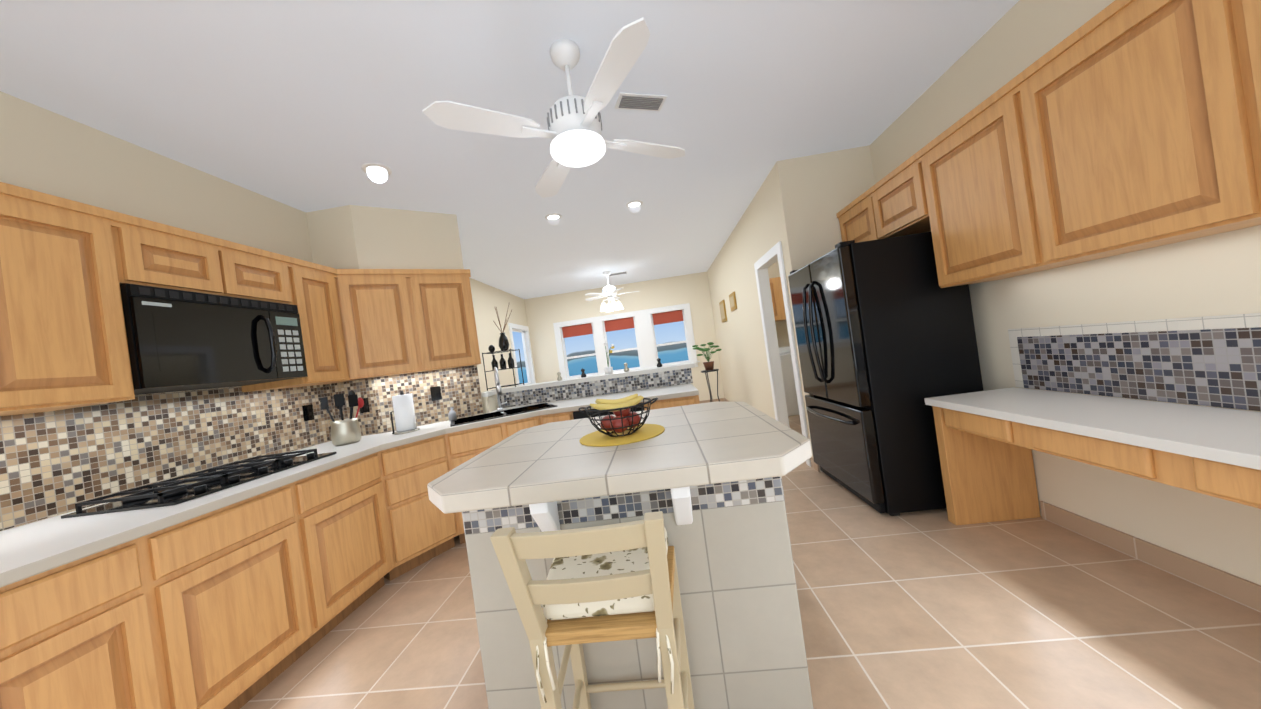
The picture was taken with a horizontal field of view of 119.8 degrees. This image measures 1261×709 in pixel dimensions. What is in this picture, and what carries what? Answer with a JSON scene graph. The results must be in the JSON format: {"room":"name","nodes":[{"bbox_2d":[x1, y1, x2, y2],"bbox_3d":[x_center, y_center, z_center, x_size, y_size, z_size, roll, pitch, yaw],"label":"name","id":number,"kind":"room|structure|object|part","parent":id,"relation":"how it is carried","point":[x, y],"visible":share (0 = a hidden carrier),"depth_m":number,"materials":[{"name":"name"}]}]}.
{"room":"kitchen","nodes":[
{"label":"kitchen","id":0,"kind":"room"},
{"bbox_2d":[0,0,1018,298],"bbox_3d":[-0.092,-1.531,3.162,5.600,0.001,9.800,-8,0,4],"label":"ceiling","id":1,"kind":"structure","parent":0,"point":[306,106],"depth_m":2.05,"materials":[{"name":"white paint"}]},
{"bbox_2d":[361,163,391,176],"bbox_3d":[-1.782,-1.295,2.571,0.180,0.008,0.180,-8,0,4],"label":"recessed light","id":2,"kind":"object","parent":1,"relation":"in","point":[377,169],"visible":1,"depth_m":2.56,"materials":[{"name":"white"}]},
{"bbox_2d":[545,213,561,220],"bbox_3d":[-0.801,-1.428,3.804,0.180,0.008,0.180,-8,0,4],"label":"recessed light","id":3,"kind":"object","parent":1,"relation":"in","point":[553,216],"visible":1,"depth_m":3.80,"materials":[{"name":"white glass"}]},
{"bbox_2d":[422,17,684,197],"bbox_3d":[-0.290,-1.241,1.814,0.960,0.524,0.960,-8,0,17],"label":"fan","id":4,"kind":"object","parent":1,"relation":"hanging from","point":[574,130],"visible":1,"depth_m":1.69,"materials":[{"name":"white plastic"},{"name":"glass"}]},
{"bbox_2d":[585,271,638,311],"bbox_3d":[-0.353,-1.139,6.570,1.018,0.689,1.012,-8,0,4],"label":"fan","id":5,"kind":"object","parent":1,"relation":"hanging from","point":[609,292],"visible":1,"depth_m":6.47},
{"bbox_2d":[609,271,627,275],"bbox_3d":[-0.234,-1.497,6.781,0.360,0.012,0.160,-8,0,4],"label":"ceiling vent","id":6,"kind":"object","parent":1,"relation":"in","point":[618,273],"visible":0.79,"depth_m":6.75,"materials":[{"name":"white metal"}]},
{"bbox_2d":[626,200,642,207],"bbox_3d":[0.040,-1.544,3.764,0.180,0.008,0.180,-8,0,4],"label":"recessed light","id":7,"kind":"object","parent":1,"relation":"in","point":[635,204],"visible":1,"depth_m":3.76,"materials":[{"name":"white"}]},
{"bbox_2d":[615,92,666,110],"bbox_3d":[0.063,-1.548,2.248,0.300,0.012,0.130,-8,0,-16],"label":"ceiling vent","id":8,"kind":"object","parent":1,"relation":"in","point":[635,101],"visible":1,"depth_m":2.24,"materials":[{"name":"white metal"}]},
{"bbox_2d":[481,362,694,412],"bbox_3d":[-0.372,0.780,3.715,2.184,1.100,0.610,-8,0,4],"label":"wall","id":9,"kind":"structure","parent":0,"point":[612,383],"depth_m":3.67,"materials":[{"name":"grey tile"}]},
{"bbox_2d":[482,302,523,390],"bbox_3d":[-1.371,-0.089,3.904,0.343,0.894,0.250,-8,0,4],"label":"wire rack","id":10,"kind":"object","parent":9,"relation":"on","point":[503,343],"visible":0.9,"depth_m":3.88,"materials":[{"name":"black metal"}]},
{"bbox_2d":[557,372,561,380],"bbox_3d":[-0.758,0.230,3.893,0.060,0.095,0.057,-8,0,4],"label":"decor","id":11,"kind":"object","parent":9,"relation":"on","point":[559,378],"visible":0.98,"depth_m":3.88,"materials":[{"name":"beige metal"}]},
{"bbox_2d":[581,368,585,377],"bbox_3d":[-0.501,0.194,3.875,0.060,0.095,0.057,-8,0,4],"label":"decor","id":12,"kind":"object","parent":9,"relation":"on","point":[583,374],"visible":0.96,"depth_m":3.86,"materials":[{"name":"black metal"}]},
{"bbox_2d":[604,343,613,373],"bbox_3d":[-0.228,0.038,3.860,0.144,0.329,0.124,-8,0,4],"label":"orchid","id":13,"kind":"object","parent":9,"relation":"on","point":[608,370],"visible":1,"depth_m":3.84,"materials":[{"name":"white"}]},
{"bbox_2d":[624,363,628,371],"bbox_3d":[-0.046,0.131,3.843,0.060,0.095,0.057,-8,0,4],"label":"decor","id":14,"kind":"object","parent":9,"relation":"on","point":[626,368],"visible":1,"depth_m":3.83,"materials":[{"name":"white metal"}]},
{"bbox_2d":[657,358,661,366],"bbox_3d":[0.300,0.083,3.818,0.060,0.095,0.057,-8,0,4],"label":"decor","id":15,"kind":"object","parent":9,"relation":"on","point":[659,364],"visible":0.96,"depth_m":3.80,"materials":[{"name":"black metal"}]},
{"bbox_2d":[0,0,1260,584],"bbox_3d":[-0.157,-0.109,3.187,4.920,2.800,9.620,-8,0,4],"label":"wall","id":16,"kind":"structure","parent":0,"point":[1178,322],"depth_m":2.04,"materials":[{"name":"beige paint"}]},
{"bbox_2d":[0,182,134,415],"bbox_3d":[-2.433,-0.183,1.412,0.448,0.822,0.400,-8,0,4],"label":"upper cabinet","id":17,"kind":"object","parent":16,"relation":"attached to","point":[68,267],"depth_m":1.42,"materials":[{"name":"brown wood"}]},
{"bbox_2d":[124,214,243,391],"bbox_3d":[-2.406,-0.186,1.801,0.448,0.822,0.380,-8,0,4],"label":"upper cabinet","id":18,"kind":"object","parent":16,"relation":"attached to","point":[160,255],"depth_m":1.79,"materials":[{"name":"brown wood"}]},
{"bbox_2d":[120,283,307,394],"bbox_3d":[-2.327,-0.059,1.987,0.537,0.466,0.756,-8,0,4],"label":"microwave","id":19,"kind":"object","parent":18,"relation":"attached to","point":[179,340],"visible":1,"depth_m":1.85,"materials":[{"name":"black metal"}]},
{"bbox_2d":[224,240,311,391],"bbox_3d":[-2.379,-0.189,2.180,0.448,0.822,0.380,-8,0,4],"label":"upper cabinet","id":20,"kind":"object","parent":16,"relation":"attached to","point":[254,273],"depth_m":2.21,"materials":[{"name":"brown wood"}]},
{"bbox_2d":[302,404,313,420],"bbox_3d":[-2.468,0.446,2.803,0.005,0.120,0.080,-8,0,4],"label":"electrical outlet","id":21,"kind":"object","parent":16,"relation":"attached to","point":[308,413],"visible":1,"depth_m":2.80,"materials":[{"name":"black plastic"}]},
{"bbox_2d":[292,257,351,387],"bbox_3d":[-2.354,-0.191,2.531,0.448,0.822,0.324,-8,0,4],"label":"upper cabinet","id":22,"kind":"object","parent":16,"relation":"attached to","point":[318,287],"depth_m":2.54,"materials":[{"name":"brown wood"}]},
{"bbox_2d":[360,398,369,412],"bbox_3d":[-2.182,0.417,2.996,0.080,0.120,0.005,-8,0,4],"label":"electrical outlet","id":23,"kind":"object","parent":16,"relation":"attached to","point":[364,408],"visible":0.77,"depth_m":2.99,"materials":[{"name":"black plastic"}]},
{"bbox_2d":[336,269,395,377],"bbox_3d":[-1.937,-0.235,2.824,0.362,0.772,0.262,-8,0,4],"label":"upper cabinet","id":24,"kind":"object","parent":16,"relation":"attached to","point":[363,292],"depth_m":2.78,"materials":[{"name":"brown wood"}]},
{"bbox_2d":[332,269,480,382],"bbox_3d":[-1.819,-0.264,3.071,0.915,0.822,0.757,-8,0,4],"label":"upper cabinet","id":25,"kind":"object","parent":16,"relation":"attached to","point":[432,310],"depth_m":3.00,"materials":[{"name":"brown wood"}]},
{"bbox_2d":[430,386,441,400],"bbox_3d":[-1.717,0.344,3.229,0.080,0.120,0.005,-8,0,-34],"label":"electrical outlet","id":26,"kind":"object","parent":16,"relation":"attached to","point":[435,393],"visible":1,"depth_m":3.23,"materials":[{"name":"black plastic"}]},
{"bbox_2d":[508,323,535,385],"bbox_3d":[-2.184,0.054,7.456,0.024,1.330,1.030,-8,0,4],"label":"window","id":27,"kind":"structure","parent":16,"relation":"in","point":[511,325],"depth_m":7.74,"materials":[{"name":"white wood"}]},
{"bbox_2d":[553,303,699,379],"bbox_3d":[-0.123,-0.214,7.896,3.050,1.360,0.160,-8,0,4],"label":"window","id":28,"kind":"structure","parent":16,"relation":"in","point":[642,322],"depth_m":7.89,"materials":[{"name":"white wood"}]},
{"bbox_2d":[700,398,723,402],"bbox_3d":[0.036,1.238,7.878,3.968,0.100,0.013,-8,0,4],"label":"baseboard","id":29,"kind":"structure","parent":16,"relation":"attached to","point":[721,399],"depth_m":7.75,"materials":[{"name":"wood"}]},
{"bbox_2d":[719,300,726,322],"bbox_3d":[1.657,-0.771,6.553,0.026,0.370,0.400,-8,0,4],"label":"picture","id":30,"kind":"object","parent":16,"relation":"attached to","point":[723,311],"visible":1,"depth_m":6.47,"materials":[{"name":"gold metal"}]},
{"bbox_2d":[729,292,736,310],"bbox_3d":[1.588,-0.819,5.680,0.026,0.260,0.350,-8,0,4],"label":"picture","id":31,"kind":"object","parent":16,"relation":"attached to","point":[732,300],"visible":1,"depth_m":5.61,"materials":[{"name":"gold metal"}]},
{"bbox_2d":[754,241,810,466],"bbox_3d":[1.575,-0.009,3.858,0.019,2.130,0.880,-8,0,4],"label":"door frame","id":32,"kind":"structure","parent":16,"relation":"attached to","point":[771,253],"depth_m":3.49,"materials":[{"name":"white wood"}]},
{"bbox_2d":[836,190,875,242],"bbox_3d":[2.037,-0.848,2.967,0.348,0.842,0.500,-8,0,4],"label":"upper cabinet","id":33,"kind":"object","parent":16,"relation":"attached to","point":[856,222],"depth_m":2.93,"materials":[{"name":"brown wood"}]},
{"bbox_2d":[868,153,927,239],"bbox_3d":[2.002,-0.844,2.468,0.348,0.842,0.500,-8,0,4],"label":"upper cabinet","id":34,"kind":"object","parent":16,"relation":"attached to","point":[898,198],"depth_m":2.46,"materials":[{"name":"brown wood"}]},
{"bbox_2d":[916,80,1090,287],"bbox_3d":[1.963,-0.840,1.919,0.348,0.842,0.600,-8,0,4],"label":"upper cabinet","id":35,"kind":"object","parent":16,"relation":"attached to","point":[974,174],"depth_m":1.87,"materials":[{"name":"brown wood"}]},
{"bbox_2d":[1012,0,1260,267],"bbox_3d":[1.921,-0.835,1.321,0.348,0.842,0.600,-8,0,4],"label":"upper cabinet","id":36,"kind":"object","parent":16,"relation":"attached to","point":[1116,127],"depth_m":1.26,"materials":[{"name":"brown wood"}]},
{"bbox_2d":[1040,501,1260,611],"bbox_3d":[2.251,0.914,0.173,0.013,0.100,3.910,-8,0,4],"label":"baseboard","id":37,"kind":"structure","parent":16,"relation":"attached to","point":[1245,592],"depth_m":1.61,"materials":[{"name":"tile"}]},
{"bbox_2d":[1236,0,1260,187],"bbox_3d":[1.879,-0.831,0.722,0.348,0.842,0.600,-8,0,4],"label":"upper cabinet","id":38,"kind":"object","parent":16,"relation":"attached to","point":[1248,12],"depth_m":1.02,"materials":[{"name":"brown wood"}]},
{"bbox_2d":[240,415,1260,708],"bbox_3d":[0.291,1.242,3.156,5.600,0.001,9.800,-8,0,4],"label":"floor","id":39,"kind":"structure","parent":0,"point":[928,609],"depth_m":1.56,"materials":[{"name":"tile"}]},
{"bbox_2d":[417,399,567,430],"bbox_3d":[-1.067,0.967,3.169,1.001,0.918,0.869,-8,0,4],"label":"countertop","id":40,"kind":"structure","parent":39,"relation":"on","point":[523,411],"depth_m":3.11,"materials":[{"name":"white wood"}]},
{"bbox_2d":[0,383,699,708],"bbox_3d":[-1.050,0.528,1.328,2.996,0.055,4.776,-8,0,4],"label":"base cabinet","id":41,"kind":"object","parent":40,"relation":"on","point":[203,602],"depth_m":1.49,"materials":[{"name":"brown wood"}]},
{"bbox_2d":[61,449,335,518],"bbox_3d":[-2.105,0.626,1.896,0.530,0.050,0.760,-8,0,4],"label":"cooktop","id":42,"kind":"object","parent":41,"relation":"in","point":[173,491],"visible":1,"depth_m":1.73,"materials":[{"name":"black metal"}]},
{"bbox_2d":[320,390,363,445],"bbox_3d":[-2.069,0.456,2.662,0.221,0.380,0.192,-8,0,4],"label":"utensil crock","id":43,"kind":"object","parent":41,"relation":"on","point":[347,431],"visible":1,"depth_m":2.60,"materials":[{"name":"silver metal"}]},
{"bbox_2d":[390,391,419,434],"bbox_3d":[-1.772,0.444,2.854,0.186,0.324,0.170,-8,0,4],"label":"paper towel","id":44,"kind":"object","parent":41,"relation":"on","point":[404,412],"visible":1,"depth_m":2.80,"materials":[{"name":"white paper"}]},
{"bbox_2d":[448,407,456,420],"bbox_3d":[-1.554,0.520,3.195,0.069,0.115,0.062,-8,0,4],"label":"soap dispenser","id":45,"kind":"object","parent":41,"relation":"on","point":[452,414],"visible":0.92,"depth_m":3.17,"materials":[{"name":"grey plastic"}]},
{"bbox_2d":[494,367,506,410],"bbox_3d":[-1.221,0.322,3.377,0.129,0.417,0.205,-8,0,4],"label":"faucet","id":46,"kind":"object","parent":41,"relation":"on","point":[498,386],"visible":0.98,"depth_m":3.41,"materials":[{"name":"silver metal"}]},
{"bbox_2d":[450,402,557,450],"bbox_3d":[-1.092,0.612,3.193,0.840,0.208,0.460,-8,0,-26],"label":"sink basin","id":47,"kind":"object","parent":41,"relation":"in","point":[504,413],"depth_m":3.28,"materials":[{"name":"black"}]},
{"bbox_2d":[490,511,693,708],"bbox_3d":[-0.045,0.827,1.028,0.400,0.905,0.455,-8,0,4],"label":"chair","id":48,"kind":"object","parent":39,"relation":"on","point":[613,582],"visible":1,"depth_m":0.89,"materials":[{"name":"beige paint"}]},
{"bbox_3d":[-0.067,0.633,1.090,0.366,0.084,0.322,-8,0,4],"label":"seat","id":49,"kind":"part","parent":48,"relation":"part of","materials":[{"name":"fabric"}]},
{"bbox_2d":[462,477,813,708],"bbox_3d":[0.030,0.849,1.677,1.130,0.845,1.040,-8,0,4],"label":"kitchen island","id":50,"kind":"object","parent":39,"relation":"on","point":[745,643],"depth_m":1.25,"materials":[{"name":"tile"}]},
{"bbox_2d":[427,401,811,513],"bbox_3d":[-0.030,0.398,1.708,1.340,0.065,1.180,-8,0,4],"label":"island countertop","id":51,"kind":"structure","parent":50,"relation":"on","point":[699,446],"depth_m":1.25,"materials":[{"name":"white tile"}]},
{"bbox_2d":[578,394,664,446],"bbox_3d":[-0.050,0.277,1.669,0.390,0.177,0.390,-8,0,4],"label":"fruit bowl","id":52,"kind":"object","parent":51,"relation":"on","point":[625,425],"visible":1,"depth_m":1.62,"materials":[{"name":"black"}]},
{"bbox_2d":[692,342,721,401],"bbox_3d":[1.287,0.457,5.792,0.450,1.297,0.481,-8,0,4],"label":"plant stand","id":53,"kind":"object","parent":39,"relation":"on","point":[708,366],"visible":0.83,"depth_m":5.74,"materials":[{"name":"green plant"}]},
{"bbox_2d":[779,346,798,415],"bbox_3d":[2.535,0.408,5.939,0.630,1.050,0.640,-8,0,4],"label":"washer","id":54,"kind":"object","parent":39,"relation":"on","point":[789,381],"visible":0.08,"depth_m":5.62,"materials":[{"name":"white"}]},
{"bbox_2d":[788,231,982,515],"bbox_3d":[1.815,0.122,2.774,0.828,1.800,0.910,-8,0,4],"label":"fridge","id":55,"kind":"object","parent":39,"relation":"on","point":[886,336],"visible":0.9,"depth_m":2.33,"materials":[{"name":"black metal"}]},
{"bbox_3d":[1.515,0.126,2.795,0.075,1.675,0.902,-8,0,4],"label":"door","id":56,"kind":"part","parent":55,"relation":"part of","materials":[{"name":"black metal"}]},
{"bbox_2d":[924,387,1260,524],"bbox_3d":[1.975,0.620,0.491,0.513,0.760,3.456,-8,0,4],"label":"desk","id":57,"kind":"object","parent":39,"relation":"on","point":[988,441],"visible":1,"depth_m":1.54,"materials":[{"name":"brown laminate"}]},
{"bbox_2d":[768,267,779,346],"bbox_3d":[1.741,-0.367,5.322,0.002,2.800,2.250,-8,0,4],"label":"wall","id":58,"kind":"structure","parent":0,"point":[768,267],"depth_m":6.39,"materials":[{"name":"beige paint"}]},
{"bbox_2d":[769,261,789,346],"bbox_3d":[2.399,-0.455,6.403,1.110,2.800,0.002,-8,0,4],"label":"wall","id":59,"kind":"structure","parent":0,"point":[781,326],"depth_m":6.39,"materials":[{"name":"beige paint"}]},
{"bbox_2d":[769,277,785,321],"bbox_3d":[2.445,-0.916,6.181,0.780,0.700,0.410,-8,0,4],"label":"wall cabinet","id":60,"kind":"object","parent":59,"relation":"attached to","point":[777,299],"visible":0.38,"depth_m":5.99,"materials":[{"name":"brown wood"}]},
{"label":"outside","id":61,"kind":"structure","parent":0,"visible":0},
{"bbox_2d":[513,321,688,382],"bbox_3d":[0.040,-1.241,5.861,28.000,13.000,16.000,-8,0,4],"label":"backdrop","id":62,"kind":"structure","parent":61,"point":[626,338],"depth_m":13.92,"materials":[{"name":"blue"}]}
]}

